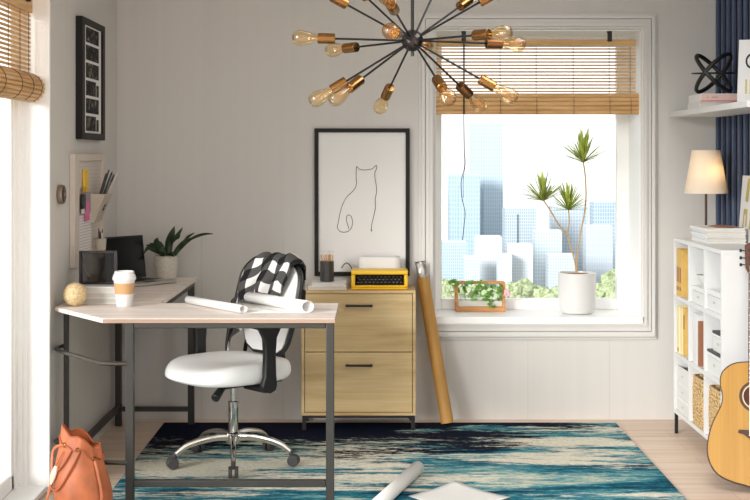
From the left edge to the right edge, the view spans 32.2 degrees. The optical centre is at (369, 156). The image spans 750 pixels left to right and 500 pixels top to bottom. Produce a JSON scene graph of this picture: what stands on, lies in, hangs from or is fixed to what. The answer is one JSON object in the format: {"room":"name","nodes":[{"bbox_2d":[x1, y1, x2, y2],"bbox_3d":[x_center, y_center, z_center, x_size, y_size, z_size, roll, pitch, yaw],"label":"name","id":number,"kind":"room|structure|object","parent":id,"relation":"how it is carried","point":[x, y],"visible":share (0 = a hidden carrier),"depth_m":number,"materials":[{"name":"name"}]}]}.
{"room":"office","nodes":[
{"label":"office","id":0,"kind":"room"},
{"bbox_2d":[2,0,116,499],"bbox_3d":[-1.500,0.105,3.365,0.150,2.750,7.930,0,0,0],"label":"wall","id":1,"kind":"structure","parent":0,"point":[91,386],"depth_m":6.21,"materials":[{"name":"paint"}]},
{"bbox_2d":[0,0,49,499],"bbox_3d":[-1.508,0.125,3.118,0.190,2.710,5.267,0,0,0],"label":"window","id":2,"kind":"structure","parent":1,"relation":"in","point":[24,126],"depth_m":5.72,"materials":[{"name":"white paint"}]},
{"bbox_2d":[0,0,44,101],"bbox_3d":[-1.483,-0.705,5.133,0.116,0.930,1.167,0,0,0],"label":"bamboo blind","id":3,"kind":"object","parent":2,"relation":"attached to","point":[15,84],"visible":1,"depth_m":5.43,"materials":[{"name":"brown wood"}]},
{"bbox_2d":[56,184,65,203],"bbox_3d":[-1.410,0.171,5.945,0.029,0.091,0.091,0,0,0],"label":"thermostat","id":4,"kind":"object","parent":1,"relation":"attached to","point":[61,190],"visible":1,"depth_m":5.91,"materials":[{"name":"brown"}]},
{"bbox_2d":[76,16,104,139],"bbox_3d":[-1.408,-0.386,6.560,0.034,0.597,0.540,0,0,0],"label":"collage frame","id":5,"kind":"object","parent":1,"relation":"attached to","point":[90,35],"visible":1,"depth_m":6.49,"materials":[{"name":"black"}]},
{"bbox_2d":[86,80,95,96],"bbox_3d":[-1.401,-0.343,6.525,0.001,0.074,0.230,0,0,0],"label":"photo","id":6,"kind":"object","parent":5,"relation":"on","point":[90,84],"depth_m":6.53},
{"bbox_2d":[86,116,95,131],"bbox_3d":[-1.401,-0.167,6.525,0.001,0.074,0.230,0,0,0],"label":"photo","id":7,"kind":"object","parent":5,"relation":"on","point":[90,120],"depth_m":6.53},
{"bbox_2d":[86,98,98,114],"bbox_3d":[-1.401,-0.255,6.560,0.001,0.074,0.300,0,0,0],"label":"photo","id":8,"kind":"object","parent":5,"relation":"on","point":[92,104],"depth_m":6.56},
{"bbox_2d":[86,62,98,80],"bbox_3d":[-1.401,-0.431,6.560,0.001,0.074,0.300,0,0,0],"label":"photo","id":9,"kind":"object","parent":5,"relation":"on","point":[92,68],"depth_m":6.56},
{"bbox_2d":[86,44,98,63],"bbox_3d":[-1.401,-0.519,6.560,0.001,0.074,0.300,0,0,0],"label":"photo","id":10,"kind":"object","parent":5,"relation":"on","point":[92,50],"depth_m":6.56},
{"bbox_2d":[86,27,98,46],"bbox_3d":[-1.401,-0.607,6.560,0.001,0.074,0.300,0,0,0],"label":"photo","id":11,"kind":"object","parent":5,"relation":"on","point":[92,33],"depth_m":6.56},
{"bbox_2d":[70,154,111,267],"bbox_3d":[-1.380,0.256,6.524,0.090,0.544,0.729,0,0,0],"label":"wall organizer","id":12,"kind":"object","parent":1,"relation":"attached to","point":[95,163],"visible":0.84,"depth_m":6.54,"materials":[{"name":"beige wood"}]},
{"bbox_2d":[79,214,90,257],"bbox_3d":[-1.409,0.400,6.426,0.002,0.237,0.268,0,0,0],"label":"paper sheet","id":13,"kind":"object","parent":12,"relation":"attached to","point":[84,227],"visible":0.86,"depth_m":6.41,"materials":[{"name":"white paper"}]},
{"bbox_2d":[80,192,90,213],"bbox_3d":[-1.399,0.227,6.398,0.024,0.102,0.279,0,0,0],"label":"card holder","id":14,"kind":"object","parent":12,"relation":"attached to","point":[84,197],"visible":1,"depth_m":6.33,"materials":[{"name":"grey plastic"}]},
{"bbox_2d":[82,169,88,191],"bbox_3d":[-1.403,0.117,6.395,0.015,0.111,0.141,0,0,0],"label":"marker","id":15,"kind":"object","parent":12,"relation":"attached to","point":[85,173],"visible":1,"depth_m":6.39,"materials":[{"name":"yellow plastic"}]},
{"bbox_2d":[93,238,106,250],"bbox_3d":[-1.376,0.445,6.620,0.068,0.060,0.060,0,0,0],"label":"pen cup","id":16,"kind":"object","parent":12,"relation":"hanging from","point":[100,244],"visible":1,"depth_m":6.60,"materials":[{"name":"beige ceramic"}]},
{"bbox_2d":[40,419,749,499],"bbox_3d":[0.250,1.540,3.565,4.050,0.120,8.330,0,0,0],"label":"floor","id":17,"kind":"structure","parent":0,"point":[681,456],"depth_m":6.72,"materials":[{"name":"beige wood"}]},
{"bbox_2d":[46,424,112,499],"bbox_3d":[-1.178,1.278,5.285,0.263,0.384,0.192,0,0,0],"label":"bag","id":18,"kind":"object","parent":17,"relation":"on","point":[79,472],"visible":1,"depth_m":5.22,"materials":[{"name":"orange leather"}]},
{"bbox_2d":[112,422,686,499],"bbox_3d":[0.110,1.475,5.683,2.504,0.008,3.046,0,0,0],"label":"area rug","id":19,"kind":"object","parent":17,"relation":"on","point":[514,460],"visible":0.89,"depth_m":6.28,"materials":[{"name":"blue carpet"}]},
{"bbox_2d":[54,278,338,499],"bbox_3d":[-0.778,1.075,6.308,1.268,0.810,1.838,0,0,0],"label":"desk","id":20,"kind":"object","parent":19,"relation":"on","point":[153,307],"visible":0.85,"depth_m":5.42,"materials":[{"name":"beige wood"}]},
{"bbox_2d":[63,282,86,305],"bbox_3d":[-1.325,0.617,5.840,0.107,0.107,0.107,0,0,0],"label":"woven ball","id":21,"kind":"object","parent":20,"relation":"on","point":[74,294],"visible":1,"depth_m":5.80,"materials":[{"name":"beige wicker"}]},
{"bbox_2d":[83,292,136,303],"bbox_3d":[-1.222,0.657,6.060,0.219,0.025,0.270,0,0,0],"label":"book","id":22,"kind":"object","parent":20,"relation":"on","point":[88,300],"visible":0.21,"depth_m":5.93,"materials":[{"name":"white paper"}]},
{"bbox_2d":[87,287,134,297],"bbox_3d":[-1.228,0.631,6.062,0.215,0.025,0.266,0,0,0],"label":"book","id":23,"kind":"object","parent":22,"relation":"on","point":[89,294],"visible":0.2,"depth_m":5.93,"materials":[{"name":"white paper"}]},
{"bbox_2d":[82,284,114,291],"bbox_3d":[-1.234,0.606,6.064,0.211,0.025,0.262,0,0,0],"label":"book","id":24,"kind":"object","parent":23,"relation":"on","point":[89,287],"visible":0.34,"depth_m":5.94,"materials":[{"name":"white paper"}]},
{"bbox_2d":[79,251,116,283],"bbox_3d":[-1.267,0.515,6.060,0.173,0.154,0.030,0,0,0],"label":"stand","id":25,"kind":"object","parent":24,"relation":"on","point":[106,278],"visible":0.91,"depth_m":6.06,"materials":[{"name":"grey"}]},
{"bbox_2d":[112,270,135,306],"bbox_3d":[-1.102,0.591,5.830,0.105,0.158,0.105,0,0,0],"label":"coffee cup","id":26,"kind":"object","parent":20,"relation":"on","point":[124,280],"visible":1,"depth_m":5.79,"materials":[{"name":"white paint"}]},
{"bbox_2d":[100,235,176,286],"bbox_3d":[-1.226,0.545,6.871,0.270,0.244,0.310,0,0,37],"label":"laptop","id":27,"kind":"object","parent":20,"relation":"on","point":[130,249],"visible":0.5,"depth_m":6.95,"materials":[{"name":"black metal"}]},
{"bbox_2d":[144,226,212,278],"bbox_3d":[-1.040,0.523,7.092,0.369,0.294,0.147,0,0,24],"label":"potted plant","id":28,"kind":"object","parent":20,"relation":"on","point":[166,262],"visible":0.98,"depth_m":7.10,"materials":[{"name":"green plant"}]},
{"bbox_2d":[154,255,177,278],"bbox_3d":[-1.120,0.606,7.135,0.134,0.128,0.134,0,0,0],"label":"pot","id":29,"kind":"object","parent":28,"relation":"attached to","point":[165,266],"depth_m":7.08,"materials":[{"name":"grey concrete"}]},
{"bbox_2d":[165,264,303,477],"bbox_3d":[-0.666,0.986,6.259,0.635,0.969,0.630,0,0,-41],"label":"office chair","id":30,"kind":"object","parent":19,"relation":"on","point":[221,370],"visible":0.81,"depth_m":6.17,"materials":[{"name":"white plastic"}]},
{"bbox_2d":[225,252,305,350],"bbox_3d":[-0.514,0.786,6.423,0.222,0.634,0.449,0,0,-41],"label":"throw blanket","id":31,"kind":"object","parent":30,"relation":"on","point":[266,272],"visible":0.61,"depth_m":6.40,"materials":[{"name":"black fabric"}]},
{"bbox_2d":[301,285,415,429],"bbox_3d":[-0.061,1.099,7.144,0.615,0.761,0.349,0,0,0],"label":"filing cabinet","id":32,"kind":"object","parent":19,"relation":"on","point":[375,330],"visible":0.96,"depth_m":7.00,"materials":[{"name":"brown wood"}]},
{"bbox_2d":[308,282,347,289],"bbox_3d":[-0.230,0.709,7.140,0.211,0.019,0.220,0,0,0],"label":"magazine","id":33,"kind":"object","parent":32,"relation":"on","point":[310,287],"visible":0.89,"depth_m":7.03,"materials":[{"name":"white paper"}]},
{"bbox_2d":[312,279,346,285],"bbox_3d":[-0.222,0.690,7.140,0.187,0.017,0.210,0,0,0],"label":"magazine","id":34,"kind":"object","parent":33,"relation":"on","point":[316,282],"visible":0.96,"depth_m":7.04,"materials":[{"name":"white paper"}]},
{"bbox_2d":[320,260,333,281],"bbox_3d":[-0.235,0.625,7.120,0.076,0.112,0.072,0,0,0],"label":"pencil cup","id":35,"kind":"object","parent":34,"relation":"on","point":[326,267],"visible":1,"depth_m":7.09,"materials":[{"name":"grey"}]},
{"bbox_2d":[341,262,407,289],"bbox_3d":[0.023,0.653,7.144,0.365,0.131,0.218,0,0,0],"label":"typewriter","id":36,"kind":"object","parent":32,"relation":"on","point":[361,278],"visible":1,"depth_m":7.04,"materials":[{"name":"yellow metal"}]},
{"bbox_2d":[359,256,399,267],"bbox_3d":[0.053,0.589,7.218,0.225,0.076,0.031,0,0,0],"label":"paper sheet","id":37,"kind":"object","parent":36,"relation":"in","point":[364,261],"visible":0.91,"depth_m":7.21,"materials":[{"name":"white paper"}]},
{"bbox_2d":[372,461,423,499],"bbox_3d":[0.101,1.438,5.610,0.059,0.060,0.855,0,0,16],"label":"paper roll","id":38,"kind":"object","parent":19,"relation":"on","point":[415,469],"visible":1,"depth_m":5.68,"materials":[{"name":"white paper"}]},
{"bbox_2d":[417,277,453,423],"bbox_3d":[0.359,1.067,7.189,0.250,0.798,0.070,0,0,45],"label":"tube","id":39,"kind":"object","parent":19,"relation":"on","point":[425,293],"visible":1,"depth_m":7.16,"materials":[{"name":"brown cardboard"}]},
{"bbox_2d":[415,261,427,278],"bbox_3d":[0.292,0.682,7.256,0.094,0.208,0.063,0,0,45],"label":"poster","id":40,"kind":"object","parent":39,"relation":"in","point":[422,272],"visible":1,"depth_m":7.25,"materials":[{"name":"beige paper"}]},
{"bbox_2d":[409,480,509,499],"bbox_3d":[0.374,1.461,5.605,0.359,0.015,0.334,0,0,-45],"label":"paper sheet","id":41,"kind":"object","parent":19,"relation":"on","point":[454,490],"visible":1,"depth_m":5.65,"materials":[{"name":"white paper"}]},
{"bbox_2d":[674,238,748,439],"bbox_3d":[1.784,0.957,6.508,0.307,1.047,0.955,0,0,0],"label":"bookcase","id":42,"kind":"object","parent":17,"relation":"on","point":[720,268],"visible":0.54,"depth_m":6.34,"materials":[{"name":"white paint"}]},
{"bbox_2d":[677,305,687,352],"bbox_3d":[1.741,0.917,6.925,0.201,0.252,0.040,0,0,0],"label":"book","id":43,"kind":"object","parent":42,"relation":"on","point":[678,306],"visible":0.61,"depth_m":6.92,"materials":[{"name":"beige paper"}]},
{"bbox_2d":[677,395,687,417],"bbox_3d":[1.745,1.309,6.819,0.218,0.078,0.237,0,0,0],"label":"storage box","id":44,"kind":"object","parent":42,"relation":"on","point":[682,404],"visible":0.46,"depth_m":6.81,"materials":[{"name":"white paint"}]},
{"bbox_2d":[677,380,687,402],"bbox_3d":[1.745,1.231,6.819,0.218,0.078,0.237,0,0,0],"label":"storage box","id":45,"kind":"object","parent":44,"relation":"on","point":[682,389],"visible":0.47,"depth_m":6.81,"materials":[{"name":"white paint"}]},
{"bbox_2d":[678,365,687,386],"bbox_3d":[1.744,1.150,6.819,0.214,0.082,0.231,0,0,0],"label":"storage box","id":46,"kind":"object","parent":45,"relation":"on","point":[682,369],"visible":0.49,"depth_m":6.83,"materials":[{"name":"white paint"}]},
{"bbox_2d":[680,250,687,296],"bbox_3d":[1.739,0.616,6.862,0.201,0.244,0.036,0,0,0],"label":"book","id":47,"kind":"object","parent":42,"relation":"on","point":[683,253],"visible":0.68,"depth_m":6.84,"materials":[{"name":"paper"}]},
{"bbox_2d":[683,308,687,355],"bbox_3d":[1.753,0.919,6.843,0.201,0.248,0.040,0,0,0],"label":"book","id":48,"kind":"object","parent":42,"relation":"on","point":[685,310],"visible":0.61,"depth_m":6.82,"materials":[{"name":"paper"}]},
{"bbox_2d":[692,374,702,429],"bbox_3d":[1.763,1.226,6.498,0.259,0.245,0.252,0,0,0],"label":"woven basket","id":49,"kind":"object","parent":42,"relation":"on","point":[697,387],"visible":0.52,"depth_m":6.49,"materials":[{"name":"brown wicker"}]},
{"bbox_2d":[692,285,702,305],"bbox_3d":[1.746,0.695,6.503,0.216,0.085,0.227,0,0,0],"label":"storage box","id":50,"kind":"object","parent":42,"relation":"on","point":[697,289],"visible":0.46,"depth_m":6.52,"materials":[{"name":"white paint"}]},
{"bbox_2d":[693,312,702,363],"bbox_3d":[1.746,0.916,6.578,0.210,0.255,0.050,0,0,0],"label":"binder","id":51,"kind":"object","parent":42,"relation":"on","point":[694,313],"visible":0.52,"depth_m":6.58,"materials":[{"name":"white paint"}]},
{"bbox_2d":[698,321,702,365],"bbox_3d":[1.746,0.932,6.491,0.210,0.222,0.030,0,0,0],"label":"book","id":52,"kind":"object","parent":42,"relation":"on","point":[700,323],"visible":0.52,"depth_m":6.48,"materials":[{"name":"brown paper"}]},
{"bbox_2d":[684,150,727,224],"bbox_3d":[1.787,0.198,6.915,0.228,0.468,0.228,0,0,0],"label":"table lamp","id":53,"kind":"object","parent":42,"relation":"on","point":[706,175],"visible":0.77,"depth_m":6.84,"materials":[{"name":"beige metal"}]},
{"bbox_2d":[707,348,720,378],"bbox_3d":[1.746,0.987,6.196,0.216,0.112,0.257,0,0,0],"label":"storage box","id":54,"kind":"object","parent":42,"relation":"on","point":[714,358],"visible":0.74,"depth_m":6.20,"materials":[{"name":"white paint"}]},
{"bbox_2d":[712,330,720,353],"bbox_3d":[1.742,0.883,6.176,0.184,0.095,0.197,0,0,0],"label":"storage box","id":55,"kind":"object","parent":54,"relation":"on","point":[716,334],"visible":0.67,"depth_m":6.21,"materials":[{"name":"white paint"}]},
{"bbox_2d":[707,289,720,313],"bbox_3d":[1.746,0.689,6.201,0.216,0.098,0.247,0,0,0],"label":"storage box","id":56,"kind":"object","parent":42,"relation":"on","point":[714,295],"visible":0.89,"depth_m":6.20,"materials":[{"name":"white paint"}]},
{"bbox_2d":[708,384,720,430],"bbox_3d":[1.763,1.226,6.187,0.259,0.245,0.252,0,0,0],"label":"woven basket","id":57,"kind":"object","parent":42,"relation":"on","point":[714,398],"visible":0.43,"depth_m":6.21,"materials":[{"name":"brown wicker"}]},
{"bbox_2d":[692,237,746,243],"bbox_3d":[1.781,0.424,6.644,0.198,0.016,0.312,0,0,0],"label":"magazine","id":58,"kind":"object","parent":42,"relation":"on","point":[693,238],"visible":0.77,"depth_m":6.49,"materials":[{"name":"white paper"}]},
{"bbox_2d":[692,234,746,239],"bbox_3d":[1.784,0.409,6.650,0.196,0.014,0.312,0,0,0],"label":"magazine","id":59,"kind":"object","parent":58,"relation":"on","point":[696,236],"visible":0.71,"depth_m":6.50,"materials":[{"name":"white paper"}]},
{"bbox_2d":[691,231,745,237],"bbox_3d":[1.777,0.394,6.640,0.202,0.016,0.312,0,0,0],"label":"magazine","id":60,"kind":"object","parent":59,"relation":"on","point":[692,232],"visible":0.77,"depth_m":6.49,"materials":[{"name":"white paper"}]},
{"bbox_2d":[692,229,746,233],"bbox_3d":[1.783,0.379,6.648,0.196,0.013,0.312,0,0,0],"label":"magazine","id":61,"kind":"object","parent":60,"relation":"on","point":[700,231],"visible":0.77,"depth_m":6.50,"materials":[{"name":"white paper"}]},
{"bbox_2d":[690,225,745,230],"bbox_3d":[1.775,0.364,6.644,0.203,0.015,0.312,0,0,0],"label":"magazine","id":62,"kind":"object","parent":61,"relation":"on","point":[697,227],"visible":0.84,"depth_m":6.49,"materials":[{"name":"white paper"}]},
{"bbox_2d":[739,175,749,242],"bbox_3d":[1.911,0.264,6.495,0.037,0.337,0.390,0,0,0],"label":"art print","id":63,"kind":"object","parent":42,"relation":"on","point":[744,221],"visible":0.74,"depth_m":6.60,"materials":[{"name":"white paper"}]},
{"bbox_2d":[707,243,749,486],"bbox_3d":[1.734,0.936,5.858,0.421,1.084,0.310,0,0,14],"label":"acoustic guitar","id":64,"kind":"object","parent":17,"relation":"on","point":[728,442],"visible":1,"depth_m":5.80,"materials":[{"name":"brown wood"}]},
{"bbox_2d":[117,0,715,418],"bbox_3d":[0.275,0.105,7.500,3.700,2.750,0.340,0,0,0],"label":"wall","id":65,"kind":"structure","parent":0,"point":[217,121],"depth_m":7.33,"materials":[{"name":"paint"}]},
{"bbox_2d":[314,128,409,275],"bbox_3d":[-0.044,0.254,7.314,0.535,0.829,0.029,0,0,0],"label":"framed print","id":66,"kind":"object","parent":65,"relation":"attached to","point":[362,175],"visible":0.97,"depth_m":7.32,"materials":[{"name":"black"}]},
{"bbox_2d":[419,13,656,339],"bbox_3d":[0.946,0.108,7.495,1.341,1.840,0.420,0,0,0],"label":"window","id":67,"kind":"structure","parent":65,"relation":"in","point":[617,318],"depth_m":7.32,"materials":[{"name":"white paint"}]},
{"bbox_2d":[448,279,510,311],"bbox_3d":[0.629,0.799,7.537,0.366,0.196,0.150,0,0,0],"label":"planter","id":68,"kind":"object","parent":67,"relation":"on","point":[472,305],"visible":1,"depth_m":7.53,"materials":[{"name":"brown wood"}]},
{"bbox_2d":[436,31,638,239],"bbox_3d":[0.947,-0.124,7.356,1.150,1.184,0.069,0,0,0],"label":"bamboo blind","id":69,"kind":"object","parent":67,"relation":"attached to","point":[526,103],"visible":0.92,"depth_m":7.37,"materials":[{"name":"brown wood"}]},
{"bbox_2d":[518,125,610,314],"bbox_3d":[1.113,0.357,7.448,0.567,1.079,0.330,0,0,0],"label":"tree","id":70,"kind":"object","parent":67,"relation":"on","point":[576,289],"visible":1,"depth_m":7.41,"materials":[{"name":"green plant"}]},
{"bbox_3d":[0.250,-1.330,3.565,4.050,0.120,8.330,0,0,0],"label":"ceiling","id":71,"kind":"structure","parent":0,"visible":0},
{"bbox_2d":[292,0,526,114],"bbox_3d":[0.171,-0.722,5.005,0.904,1.095,0.815,0,0,-18],"label":"chandelier","id":72,"kind":"object","parent":71,"relation":"hanging from","point":[412,40],"visible":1,"depth_m":4.99,"materials":[{"name":"gold metal"}]},
{"bbox_2d":[318,33,335,43],"bbox_3d":[-0.167,-0.456,5.000,0.069,0.042,0.041,0,0,0],"label":"socket","id":73,"kind":"object","parent":72,"relation":"attached to","point":[323,38],"depth_m":4.98,"materials":[{"name":"gold metal"}]},
{"bbox_2d":[329,77,347,93],"bbox_3d":[-0.119,-0.275,5.005,0.076,0.068,0.042,0,0,0],"label":"socket","id":74,"kind":"object","parent":72,"relation":"attached to","point":[342,81],"depth_m":4.99,"materials":[{"name":"gold metal"}]},
{"bbox_2d":[329,0,348,8],"bbox_3d":[-0.116,-0.589,4.891,0.076,0.063,0.041,0,0,-21],"label":"socket","id":75,"kind":"object","parent":72,"relation":"attached to","point":[343,4],"depth_m":4.88,"materials":[{"name":"gold metal"}]},
{"bbox_2d":[341,42,359,52],"bbox_3d":[-0.078,-0.439,5.226,0.069,0.042,0.041,0,0,43],"label":"socket","id":76,"kind":"object","parent":72,"relation":"attached to","point":[352,47],"depth_m":5.21,"materials":[{"name":"gold metal"}]},
{"bbox_2d":[345,75,364,92],"bbox_3d":[-0.056,-0.271,4.826,0.076,0.068,0.041,0,0,-39],"label":"socket","id":77,"kind":"object","parent":72,"relation":"attached to","point":[357,81],"depth_m":4.81,"materials":[{"name":"gold metal"}]},
{"bbox_2d":[381,83,394,100],"bbox_3d":[0.071,-0.263,5.259,0.041,0.069,0.076,0,0,-20],"label":"socket","id":78,"kind":"object","parent":72,"relation":"attached to","point":[388,90],"depth_m":5.24,"materials":[{"name":"gold metal"}]},
{"bbox_2d":[385,0,399,15],"bbox_3d":[0.081,-0.541,4.693,0.041,0.056,0.074,0,0,15],"label":"socket","id":79,"kind":"object","parent":72,"relation":"attached to","point":[392,7],"depth_m":4.67,"materials":[{"name":"gold metal"}]},
{"bbox_2d":[390,29,402,39],"bbox_3d":[0.093,-0.445,4.678,0.041,0.042,0.068,0,0,12],"label":"socket","id":80,"kind":"object","parent":72,"relation":"attached to","point":[394,34],"depth_m":4.65,"materials":[{"name":"gold metal"}]},
{"bbox_2d":[432,75,446,91],"bbox_3d":[0.253,-0.268,4.737,0.041,0.068,0.076,0,0,-19],"label":"socket","id":81,"kind":"object","parent":72,"relation":"attached to","point":[437,80],"depth_m":4.71,"materials":[{"name":"gold metal"}]},
{"bbox_2d":[456,82,472,98],"bbox_3d":[0.377,-0.265,5.175,0.076,0.068,0.041,0,0,-39],"label":"socket","id":82,"kind":"object","parent":72,"relation":"attached to","point":[461,87],"depth_m":5.16,"materials":[{"name":"brown metal"}]},
{"bbox_2d":[456,0,473,10],"bbox_3d":[0.378,-0.615,5.188,0.076,0.067,0.041,0,0,-41],"label":"socket","id":83,"kind":"object","parent":72,"relation":"attached to","point":[461,5],"depth_m":5.17,"materials":[{"name":"gold metal"}]},
{"bbox_2d":[471,29,491,40],"bbox_3d":[0.409,-0.449,4.780,0.068,0.041,0.041,0,0,42],"label":"socket","id":84,"kind":"object","parent":72,"relation":"attached to","point":[480,34],"depth_m":4.76,"materials":[{"name":"gold metal"}]},
{"bbox_2d":[478,74,496,90],"bbox_3d":[0.451,-0.285,5.000,0.076,0.066,0.041,0,0,0],"label":"socket","id":85,"kind":"object","parent":72,"relation":"attached to","point":[484,81],"depth_m":4.98,"materials":[{"name":"gold metal"}]},
{"bbox_2d":[484,38,503,48],"bbox_3d":[0.484,-0.444,5.079,0.068,0.042,0.041,0,0,-14],"label":"socket","id":86,"kind":"object","parent":72,"relation":"attached to","point":[492,43],"depth_m":5.06,"materials":[{"name":"brown metal"}]},
{"bbox_3d":[2.050,0.105,3.365,0.150,2.750,7.930,0,0,0],"label":"wall","id":87,"kind":"structure","parent":0,"visible":0},
{"bbox_2d":[669,100,749,116],"bbox_3d":[1.806,-0.236,6.515,0.268,0.029,1.494,0,0,0],"label":"floating shelf","id":88,"kind":"object","parent":87,"relation":"attached to","point":[742,107],"visible":1,"depth_m":6.49,"materials":[{"name":"white paint"}]},
{"bbox_2d":[687,102,732,108],"bbox_3d":[1.796,-0.268,6.827,0.195,0.034,0.255,0,0,0],"label":"book","id":89,"kind":"object","parent":88,"relation":"on","point":[696,104],"visible":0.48,"depth_m":6.71,"materials":[{"name":"white paper"}]},
{"bbox_2d":[689,94,736,102],"bbox_3d":[1.800,-0.306,6.817,0.195,0.041,0.256,0,0,0],"label":"book","id":90,"kind":"object","parent":89,"relation":"on","point":[698,97],"visible":0.88,"depth_m":6.70,"materials":[{"name":"pink paper"}]},
{"bbox_2d":[691,52,735,93],"bbox_3d":[1.802,-0.440,6.820,0.226,0.212,0.248,0,0,0],"label":"sculpture","id":91,"kind":"object","parent":90,"relation":"on","point":[705,71],"visible":1,"depth_m":6.77,"materials":[{"name":"black plastic"}]},
{"bbox_2d":[737,40,749,101],"bbox_3d":[1.897,-0.415,6.388,0.179,0.328,0.043,0,0,20],"label":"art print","id":92,"kind":"object","parent":88,"relation":"on","point":[743,89],"visible":0.95,"depth_m":6.40,"materials":[{"name":"white paper"}]},
{"bbox_2d":[716,0,749,226],"bbox_3d":[1.960,0.106,5.764,0.030,2.748,3.129,0,0,0],"label":"curtain","id":93,"kind":"object","parent":87,"relation":"attached to","point":[732,16],"depth_m":6.97,"materials":[{"name":"blue fabric"}]},
{"label":"outside","id":94,"kind":"structure","parent":0,"visible":0},
{"bbox_3d":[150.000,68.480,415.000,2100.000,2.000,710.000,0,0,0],"label":"ground","id":95,"kind":"structure","parent":94,"visible":0},
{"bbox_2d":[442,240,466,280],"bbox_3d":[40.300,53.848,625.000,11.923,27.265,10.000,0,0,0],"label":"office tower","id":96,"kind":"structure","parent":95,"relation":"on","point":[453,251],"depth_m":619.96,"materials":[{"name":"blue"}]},
{"bbox_2d":[442,278,472,297],"bbox_3d":[31.577,57.090,501.387,16.178,20.780,15.475,0,0,0],"label":"tree","id":97,"kind":"object","parent":95,"relation":"on","point":[451,288],"visible":0.2,"depth_m":497.90,"materials":[{"name":"green plant"}]},
{"bbox_2d":[448,173,479,254],"bbox_3d":[50.290,38.117,696.250,16.188,58.726,15.500,0,0,0],"label":"office tower","id":98,"kind":"structure","parent":95,"relation":"on","point":[470,186],"depth_m":688.58,"materials":[{"name":"blue"}]},
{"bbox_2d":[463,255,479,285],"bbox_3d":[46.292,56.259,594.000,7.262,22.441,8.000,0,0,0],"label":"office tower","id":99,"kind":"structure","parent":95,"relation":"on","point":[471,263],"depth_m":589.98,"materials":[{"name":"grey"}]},
{"bbox_2d":[470,121,502,237],"bbox_3d":[65.077,23.771,727.250,17.169,87.418,17.500,0,0,0],"label":"office tower","id":100,"kind":"structure","parent":95,"relation":"on","point":[486,139],"depth_m":718.46,"materials":[{"name":"blue"}]},
{"bbox_2d":[474,235,501,287],"bbox_3d":[55.838,52.344,615.000,12.200,30.272,10.000,0,0,0],"label":"office tower","id":101,"kind":"structure","parent":95,"relation":"on","point":[487,247],"depth_m":610.05,"materials":[{"name":"grey"}]},
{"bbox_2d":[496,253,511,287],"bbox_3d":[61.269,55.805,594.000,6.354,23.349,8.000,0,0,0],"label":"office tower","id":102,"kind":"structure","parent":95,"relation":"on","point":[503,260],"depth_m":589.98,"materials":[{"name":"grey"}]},
{"bbox_2d":[505,284,529,297],"bbox_3d":[54.247,57.997,501.573,16.511,18.967,14.153,0,0,0],"label":"tree","id":103,"kind":"object","parent":95,"relation":"on","point":[520,292],"visible":0.16,"depth_m":498.63,"materials":[{"name":"green plant"}]},
{"bbox_2d":[502,207,535,252],"bbox_3d":[76.306,46.540,665.250,15.941,41.880,13.500,0,0,0],"label":"office tower","id":104,"kind":"structure","parent":95,"relation":"on","point":[518,223],"depth_m":659.94,"materials":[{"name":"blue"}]},
{"bbox_2d":[507,243,532,282],"bbox_3d":[69.692,53.878,604.500,11.077,27.203,9.000,0,0,0],"label":"office tower","id":105,"kind":"structure","parent":95,"relation":"on","point":[521,253],"depth_m":600.00,"materials":[{"name":"grey"}]},
{"bbox_2d":[507,278,537,297],"bbox_3d":[62.085,59.185,529.570,17.429,19.891,15.859,0,0,0],"label":"tree","id":106,"kind":"object","parent":95,"relation":"on","point":[525,282],"visible":0.15,"depth_m":526.41,"materials":[{"name":"green plant"}]},
{"bbox_2d":[532,285,557,297],"bbox_3d":[66.518,57.167,473.131,15.030,20.627,14.246,0,0,0],"label":"tree","id":107,"kind":"object","parent":95,"relation":"on","point":[540,292],"visible":0.3,"depth_m":472.33,"materials":[{"name":"green plant"}]},
{"bbox_2d":[532,229,561,286],"bbox_3d":[87.877,51.802,645.000,13.292,31.357,10.000,0,0,0],"label":"office tower","id":108,"kind":"structure","parent":95,"relation":"on","point":[544,241],"depth_m":639.95,"materials":[{"name":"grey"}]},
{"bbox_2d":[545,253,574,289],"bbox_3d":[88.385,56.186,604.500,12.462,22.588,9.000,0,0,0],"label":"office tower","id":109,"kind":"structure","parent":95,"relation":"on","point":[555,263],"depth_m":600.00,"materials":[{"name":"grey"}]},
{"bbox_2d":[549,205,587,270],"bbox_3d":[107.692,46.802,706.000,19.385,41.357,12.000,0,0,0],"label":"office tower","id":110,"kind":"structure","parent":95,"relation":"on","point":[576,215],"depth_m":699.93,"materials":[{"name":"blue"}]},
{"bbox_2d":[583,224,612,282],"bbox_3d":[112.985,50.571,645.000,13.292,33.818,10.000,0,0,0],"label":"office tower","id":111,"kind":"structure","parent":95,"relation":"on","point":[597,238],"depth_m":639.95,"materials":[{"name":"grey"}]},
{"bbox_2d":[589,201,614,268],"bbox_3d":[125.049,45.548,696.000,13.163,43.865,12.000,0,0,0],"label":"office tower","id":112,"kind":"structure","parent":95,"relation":"on","point":[600,212],"depth_m":689.92,"materials":[{"name":"blue"}]},
{"bbox_2d":[596,280,614,297],"bbox_3d":[85.743,56.206,473.124,15.040,22.548,14.101,0,0,0],"label":"tree","id":113,"kind":"object","parent":95,"relation":"on","point":[603,290],"visible":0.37,"depth_m":470.37,"materials":[{"name":"green plant"}]},
{"bbox_2d":[598,269,614,283],"bbox_3d":[95.446,55.473,502.496,19.253,24.014,17.719,0,0,0],"label":"tree","id":114,"kind":"object","parent":95,"relation":"on","point":[608,276],"visible":0.13,"depth_m":498.63,"materials":[{"name":"green plant"}]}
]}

